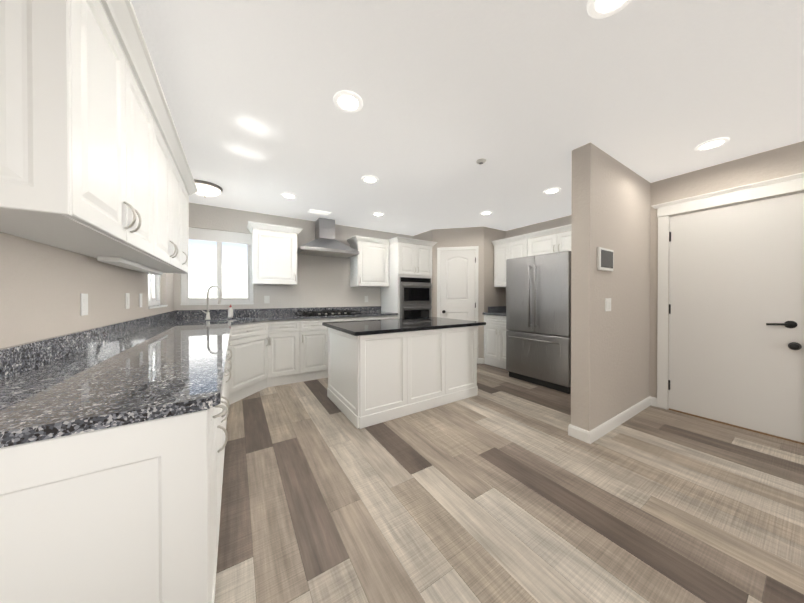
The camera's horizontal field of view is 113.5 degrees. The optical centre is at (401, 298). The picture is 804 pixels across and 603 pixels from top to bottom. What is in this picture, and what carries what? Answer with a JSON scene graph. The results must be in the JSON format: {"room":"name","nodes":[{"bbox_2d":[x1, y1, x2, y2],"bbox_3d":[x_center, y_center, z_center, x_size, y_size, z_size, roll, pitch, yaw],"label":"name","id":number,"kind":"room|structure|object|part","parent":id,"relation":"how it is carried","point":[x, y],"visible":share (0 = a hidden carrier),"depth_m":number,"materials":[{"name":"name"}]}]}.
{"room":"kitchen","nodes":[
{"label":"kitchen","id":0,"kind":"room"},
{"bbox_2d":[0,232,173,348],"bbox_3d":[-0.946,-0.031,0.102,0.140,2.440,7.750,0,0,-32],"label":"wall","id":1,"kind":"structure","parent":0,"point":[43,287],"depth_m":1.20,"materials":[{"name":"beige paint"}]},
{"bbox_2d":[0,0,159,259],"bbox_3d":[-1.249,-0.617,0.994,0.296,0.780,0.872,0,0,-32],"label":"upper cabinet","id":2,"kind":"object","parent":1,"relation":"attached to","point":[87,167],"depth_m":0.78,"materials":[{"name":"white wood"}]},
{"bbox_2d":[80,293,87,315],"bbox_3d":[-1.671,0.031,1.389,0.008,0.115,0.072,0,0,-32],"label":"electrical outlet","id":3,"kind":"object","parent":1,"relation":"attached to","point":[83,304],"visible":1,"depth_m":1.38,"materials":[{"name":"white plastic"}]},
{"bbox_2d":[0,310,175,380],"bbox_3d":[-1.983,0.212,1.900,0.020,0.099,3.555,0,0,-32],"label":"backsplash","id":4,"kind":"structure","parent":1,"relation":"attached to","point":[20,358],"depth_m":1.18,"materials":[{"name":"grey stone"}]},
{"bbox_2d":[125,293,129,308],"bbox_3d":[-2.023,0.017,1.947,0.008,0.115,0.072,0,0,-32],"label":"light switch","id":5,"kind":"object","parent":1,"relation":"attached to","point":[127,300],"visible":0.98,"depth_m":1.93,"materials":[{"name":"white plastic"}]},
{"bbox_2d":[90,116,183,271],"bbox_3d":[-1.712,-0.622,1.726,0.296,0.780,0.860,0,0,-32],"label":"upper cabinet","id":6,"kind":"object","parent":1,"relation":"attached to","point":[171,186],"depth_m":1.77,"materials":[{"name":"white wood"}]},
{"bbox_2d":[139,294,141,306],"bbox_3d":[-2.195,0.016,2.217,0.008,0.115,0.072,0,0,-32],"label":"electrical outlet","id":7,"kind":"object","parent":1,"relation":"attached to","point":[140,300],"visible":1,"depth_m":2.20,"materials":[{"name":"white plastic"}]},
{"bbox_2d":[148,274,167,308],"bbox_3d":[-2.568,-0.427,2.706,0.122,1.040,0.750,0,0,-32],"label":"window","id":8,"kind":"structure","parent":1,"relation":"in","point":[153,290],"depth_m":2.92,"materials":[{"name":"white plastic"}]},
{"bbox_2d":[144,180,191,274],"bbox_3d":[-2.057,-0.625,2.271,0.296,0.780,0.430,0,0,-32],"label":"upper cabinet","id":9,"kind":"object","parent":1,"relation":"attached to","point":[187,191],"depth_m":2.41,"materials":[{"name":"white wood"}]},
{"bbox_2d":[173,203,412,309],"bbox_3d":[-0.871,-0.060,4.816,5.305,2.440,0.140,0,0,-32],"label":"wall","id":10,"kind":"structure","parent":0,"point":[323,281],"depth_m":4.27,"materials":[{"name":"grey paint"}]},
{"bbox_2d":[180,240,253,304],"bbox_3d":[-2.571,-0.434,3.715,0.835,1.040,0.122,0,0,-32],"label":"window","id":11,"kind":"structure","parent":10,"relation":"in","point":[185,298],"depth_m":3.72,"materials":[{"name":"white plastic"}]},
{"bbox_2d":[189,227,251,244],"bbox_3d":[-2.559,-0.872,3.692,0.827,0.156,0.044,0,0,-32],"label":"window blind","id":12,"kind":"object","parent":10,"relation":"attached to","point":[218,236],"visible":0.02,"depth_m":3.68,"materials":[{"name":"white plastic"}]},
{"bbox_2d":[264,296,269,302],"bbox_3d":[-2.042,0.015,3.989,0.072,0.115,0.008,0,0,-32],"label":"electrical outlet","id":13,"kind":"object","parent":10,"relation":"attached to","point":[266,299],"visible":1,"depth_m":3.99,"materials":[{"name":"white plastic"}]},
{"bbox_2d":[247,221,302,285],"bbox_3d":[-1.856,-0.620,3.860,0.694,0.830,0.410,0,0,-32],"label":"upper cabinet","id":14,"kind":"object","parent":10,"relation":"attached to","point":[274,254],"visible":1,"depth_m":3.73,"materials":[{"name":"white wood"}]},
{"bbox_2d":[176,306,379,316],"bbox_3d":[-1.675,0.198,4.212,3.012,0.099,0.019,0,0,-32],"label":"backsplash","id":15,"kind":"structure","parent":10,"relation":"attached to","point":[363,309],"depth_m":3.86,"materials":[{"name":"grey stone"}]},
{"bbox_2d":[297,217,358,257],"bbox_3d":[-1.199,-0.990,4.222,0.900,0.565,0.496,0,0,-32],"label":"range hood","id":16,"kind":"object","parent":10,"relation":"attached to","point":[325,243],"visible":0.98,"depth_m":4.16,"materials":[{"name":"silver metal"}]},
{"bbox_2d":[351,235,390,286],"bbox_3d":[-0.574,-0.625,4.708,0.605,0.830,0.346,0,0,-32],"label":"upper cabinet","id":17,"kind":"object","parent":10,"relation":"attached to","point":[372,266],"depth_m":4.56,"materials":[{"name":"white wood"}]},
{"bbox_2d":[99,0,803,235],"bbox_3d":[1.237,-1.300,1.474,5.425,0.080,8.150,0,0,-32],"label":"ceiling","id":18,"kind":"structure","parent":0,"point":[524,98],"depth_m":1.65,"materials":[{"name":"white paint"}]},
{"bbox_2d":[194,180,222,197],"bbox_3d":[-2.221,-1.201,2.974,0.330,0.134,0.330,0,0,-32],"label":"flush ceiling light","id":19,"kind":"object","parent":18,"relation":"attached to","point":[205,189],"visible":0.81,"depth_m":2.91,"materials":[{"name":"silver metal"}]},
{"bbox_2d":[281,193,296,198],"bbox_3d":[-1.391,-1.264,3.250,0.188,0.011,0.188,0,0,-32],"label":"recessed light","id":20,"kind":"object","parent":18,"relation":"in","point":[283,194],"visible":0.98,"depth_m":3.23,"materials":[{"name":"white"}]},
{"bbox_2d":[308,209,330,215],"bbox_3d":[-1.214,-1.267,3.888,0.300,0.014,0.150,0,0,-32],"label":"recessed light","id":21,"kind":"object","parent":18,"relation":"in","point":[319,212],"visible":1,"depth_m":3.87,"materials":[{"name":"white"}]},
{"bbox_2d":[333,90,362,112],"bbox_3d":[-0.344,-1.254,1.688,0.188,0.011,0.188,0,0,-32],"label":"recessed light","id":22,"kind":"object","parent":18,"relation":"in","point":[339,94],"depth_m":1.68,"materials":[{"name":"white"}]},
{"bbox_3d":[-0.344,-1.258,1.688,0.124,0.001,0.124,0,0,-32],"label":"recessed ceiling light lens","id":23,"kind":"part","parent":22,"relation":"part of","materials":[{"name":"white plastic"}]},
{"bbox_2d":[361,175,378,183],"bbox_3d":[-0.339,-1.262,2.803,0.188,0.011,0.188,0,0,-32],"label":"recessed light","id":24,"kind":"object","parent":18,"relation":"in","point":[369,176],"depth_m":2.80,"materials":[{"name":"white"}]},
{"bbox_3d":[-0.339,-1.264,2.803,0.124,0.001,0.124,0,0,-32],"label":"recessed ceiling light lens","id":25,"kind":"part","parent":24,"relation":"part of","materials":[{"name":"white plastic"}]},
{"bbox_2d":[476,158,485,163],"bbox_3d":[0.728,-1.254,2.424,0.090,0.023,0.090,0,0,-32],"label":"smoke detector","id":26,"kind":"object","parent":18,"relation":"attached to","point":[481,161],"visible":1,"depth_m":2.40,"materials":[{"name":"white plastic"}]},
{"bbox_2d":[543,187,560,193],"bbox_3d":[1.766,-1.263,3.104,0.188,0.011,0.188,0,0,-32],"label":"recessed light","id":27,"kind":"object","parent":18,"relation":"in","point":[558,189],"visible":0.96,"depth_m":3.08,"materials":[{"name":"white"}]},
{"bbox_2d":[587,0,631,18],"bbox_3d":[0.876,-1.251,1.086,0.188,0.011,0.188,0,0,-32],"label":"recessed light","id":28,"kind":"object","parent":18,"relation":"in","point":[593,11],"depth_m":1.13,"materials":[{"name":"white"}]},
{"bbox_3d":[0.876,-1.254,1.086,0.124,0.001,0.124,0,0,-32],"label":"recessed ceiling light lens","id":29,"kind":"part","parent":28,"relation":"part of","materials":[{"name":"white plastic"}]},
{"bbox_2d":[695,137,729,150],"bbox_3d":[2.531,-1.257,2.156,0.188,0.011,0.188,0,0,-32],"label":"recessed light","id":30,"kind":"object","parent":18,"relation":"in","point":[723,139],"depth_m":2.14,"materials":[{"name":"white"}]},
{"bbox_3d":[2.531,-1.260,2.156,0.124,0.001,0.124,0,0,-32],"label":"recessed ceiling light lens","id":31,"kind":"part","parent":30,"relation":"part of","materials":[{"name":"white plastic"}]},
{"bbox_2d":[413,227,505,357],"bbox_3d":[1.099,-0.063,5.228,1.255,2.440,1.270,0,0,-32],"label":"wall","id":32,"kind":"structure","parent":0,"point":[489,293],"depth_m":4.79,"materials":[{"name":"beige paint"}]},
{"bbox_2d":[440,250,474,320],"bbox_3d":[1.005,0.142,4.785,0.610,2.024,0.035,0,0,13],"label":"door leaf","id":33,"kind":"structure","parent":32,"relation":"in","point":[457,284],"depth_m":4.76,"materials":[{"name":"white wood"}]},
{"bbox_2d":[437,246,478,362],"bbox_3d":[1.008,0.111,4.797,0.734,2.098,0.016,0,0,13],"label":"door frame","id":34,"kind":"structure","parent":32,"relation":"attached to","point":[476,248],"depth_m":4.75,"materials":[{"name":"white wood"}]},
{"bbox_2d":[214,363,803,602],"bbox_3d":[1.237,1.210,1.490,5.425,0.060,8.150,0,0,-32],"label":"floor","id":35,"kind":"structure","parent":0,"point":[502,486],"depth_m":1.50,"materials":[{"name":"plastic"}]},
{"bbox_2d":[0,405,223,602],"bbox_3d":[-0.909,0.747,0.755,0.606,0.875,0.455,0,0,-32],"label":"base cabinet","id":36,"kind":"object","parent":35,"relation":"on","point":[113,439],"depth_m":0.63,"materials":[{"name":"white wood"}]},
{"bbox_2d":[0,313,397,444],"bbox_3d":[-0.724,0.274,2.709,3.012,0.032,3.576,0,0,-32],"label":"countertop","id":37,"kind":"structure","parent":36,"relation":"on","point":[181,364],"depth_m":1.07,"materials":[{"name":"grey stone"}]},
{"bbox_2d":[200,285,223,320],"bbox_3d":[-2.277,0.047,3.161,0.203,0.414,0.174,0,0,-32],"label":"faucet","id":38,"kind":"object","parent":37,"relation":"on","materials":[{"name":"silver metal"}]},
{"bbox_2d":[228,304,232,316],"bbox_3d":[-2.353,0.166,3.621,0.060,0.171,0.060,0,0,-32],"label":"soap bottle","id":39,"kind":"object","parent":37,"relation":"on","point":[230,311],"visible":1,"depth_m":3.60,"materials":[{"name":"white plastic"}]},
{"bbox_2d":[224,317,259,320],"bbox_3d":[-2.104,0.384,3.218,0.693,0.219,0.693,0,0,-32],"label":"sink","id":40,"kind":"object","parent":37,"relation":"in","point":[225,318],"depth_m":3.47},
{"bbox_2d":[296,309,359,316],"bbox_3d":[-1.169,0.225,4.181,0.900,0.045,0.520,0,0,-32],"label":"cooktop","id":41,"kind":"object","parent":37,"relation":"in","point":[299,312],"depth_m":4.15,"materials":[{"name":"black metal"}]},
{"bbox_2d":[220,409,227,453],"bbox_3d":[-1.194,0.745,1.205,0.606,0.875,0.610,0,0,-32],"label":"base cabinet","id":42,"kind":"object","parent":35,"relation":"on","point":[223,412],"depth_m":1.34,"materials":[{"name":"white wood"}]},
{"bbox_2d":[327,325,479,428],"bbox_3d":[0.012,0.749,3.186,1.568,0.842,0.958,0,0,-32],"label":"kitchen island","id":43,"kind":"object","parent":35,"relation":"on","point":[382,370],"depth_m":2.70,"materials":[{"name":"white wood"}]},
{"bbox_2d":[322,317,485,336],"bbox_3d":[0.033,0.307,3.217,1.710,0.035,1.035,0,0,-32],"label":"island countertop","id":44,"kind":"structure","parent":43,"relation":"on","point":[402,325],"depth_m":2.95,"materials":[{"name":"black stone"}]},
{"bbox_2d":[381,236,434,318],"bbox_3d":[0.089,0.059,4.946,0.745,2.200,0.659,0,0,-32],"label":"tall cabinet","id":45,"kind":"object","parent":35,"relation":"on","point":[397,271],"depth_m":4.65,"materials":[{"name":"white wood"}]},
{"bbox_3d":[0.259,0.138,4.677,0.645,1.005,0.028,0,0,-32],"label":"glass","id":46,"kind":"part","parent":45,"relation":"part of","materials":[{"name":"black glass"}]},
{"bbox_2d":[483,306,506,368],"bbox_3d":[1.870,0.654,4.566,0.656,1.015,0.670,0,0,-32],"label":"base cabinet","id":47,"kind":"object","parent":35,"relation":"on","point":[495,330],"visible":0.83,"depth_m":4.50,"materials":[{"name":"white wood"}]},
{"bbox_2d":[483,306,505,315],"bbox_3d":[1.877,0.215,4.567,0.641,0.137,0.670,0,0,-32],"label":"countertop","id":48,"kind":"structure","parent":47,"relation":"on","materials":[{"name":"grey stone"}]},
{"bbox_2d":[506,251,570,393],"bbox_3d":[2.119,0.291,3.775,0.926,1.750,0.880,0,0,-32],"label":"refrigerator","id":49,"kind":"object","parent":35,"relation":"on","point":[538,319],"visible":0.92,"depth_m":3.49,"materials":[{"name":"grey metal"}]},
{"bbox_2d":[669,408,803,444],"bbox_3d":[3.076,1.169,2.480,0.118,0.011,0.796,0,0,-32],"label":"threshold","id":50,"kind":"object","parent":35,"relation":"on","point":[739,427],"visible":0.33,"depth_m":2.38,"materials":[{"name":"brown"}]},
{"bbox_2d":[505,215,571,305],"bbox_3d":[2.239,-0.060,4.730,0.140,2.440,3.330,0,0,-32],"label":"wall","id":51,"kind":"structure","parent":0,"point":[562,221],"depth_m":4.45,"materials":[{"name":"beige"}]},
{"bbox_2d":[492,224,571,286],"bbox_3d":[2.238,-0.622,4.201,0.415,0.830,1.647,0,0,-32],"label":"upper cabinet","id":52,"kind":"object","parent":51,"relation":"attached to","point":[519,246],"visible":0.52,"depth_m":4.25,"materials":[{"name":"white wood"}]},
{"bbox_2d":[571,142,650,430],"bbox_3d":[2.357,-0.048,2.752,2.055,2.440,0.140,0,0,-32],"label":"wall","id":53,"kind":"structure","parent":0,"point":[610,350],"depth_m":2.33,"materials":[{"name":"beige paint"}]},
{"bbox_2d":[568,424,584,436],"bbox_3d":[2.251,1.125,2.783,1.929,0.095,0.014,0,0,-32],"label":"baseboard","id":54,"kind":"structure","parent":53,"relation":"attached to","point":[573,430],"depth_m":2.24,"materials":[{"name":"white wood"}]},
{"bbox_2d":[597,247,613,271],"bbox_3d":[1.752,-0.335,2.270,0.280,0.190,0.024,0,0,-32],"label":"thermostat","id":55,"kind":"object","parent":53,"relation":"attached to","point":[605,256],"visible":1,"depth_m":2.24,"materials":[{"name":"white plastic"}]},
{"bbox_2d":[605,298,610,311],"bbox_3d":[1.816,0.055,2.322,0.118,0.115,0.008,0,0,-32],"label":"light switch","id":56,"kind":"object","parent":53,"relation":"attached to","point":[607,304],"visible":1,"depth_m":2.31,"materials":[{"name":"white plastic"}]},
{"bbox_2d":[586,396,652,443],"bbox_3d":[2.127,1.126,2.519,1.439,0.095,0.020,0,0,-32],"label":"baseboard","id":57,"kind":"structure","parent":53,"relation":"attached to","point":[597,432],"depth_m":2.42,"materials":[{"name":"white wood"}]},
{"bbox_2d":[649,141,803,397],"bbox_3d":[3.929,-0.038,1.131,0.130,2.440,4.280,0,0,-32],"label":"wall","id":58,"kind":"structure","parent":0,"point":[775,163],"depth_m":2.56,"materials":[{"name":"beige"}]},
{"bbox_2d":[651,172,803,409],"bbox_3d":[3.060,0.084,2.463,0.170,2.180,1.064,0,0,-32],"label":"door frame","id":59,"kind":"structure","parent":58,"relation":"attached to","point":[785,185],"depth_m":2.77,"materials":[{"name":"white wood"}]},
{"bbox_2d":[668,192,803,442],"bbox_3d":[3.022,0.151,2.441,0.116,2.022,0.795,0,0,-32],"label":"door leaf","id":60,"kind":"structure","parent":58,"relation":"in","point":[736,278],"depth_m":2.39,"materials":[{"name":"white wood"}]},
{"bbox_3d":[2.997,0.132,2.439,0.072,1.660,0.772,0,0,-32],"label":"entry door hardware","id":61,"kind":"part","parent":60,"relation":"part of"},
{"label":"outside","id":62,"kind":"structure","parent":0,"visible":0},
{"bbox_2d":[189,239,247,297],"bbox_3d":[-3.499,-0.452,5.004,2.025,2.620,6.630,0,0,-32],"label":"window panes","id":63,"kind":"object","parent":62,"point":[209,262],"depth_m":4.14,"materials":[{"name":"white glass"}]}
]}

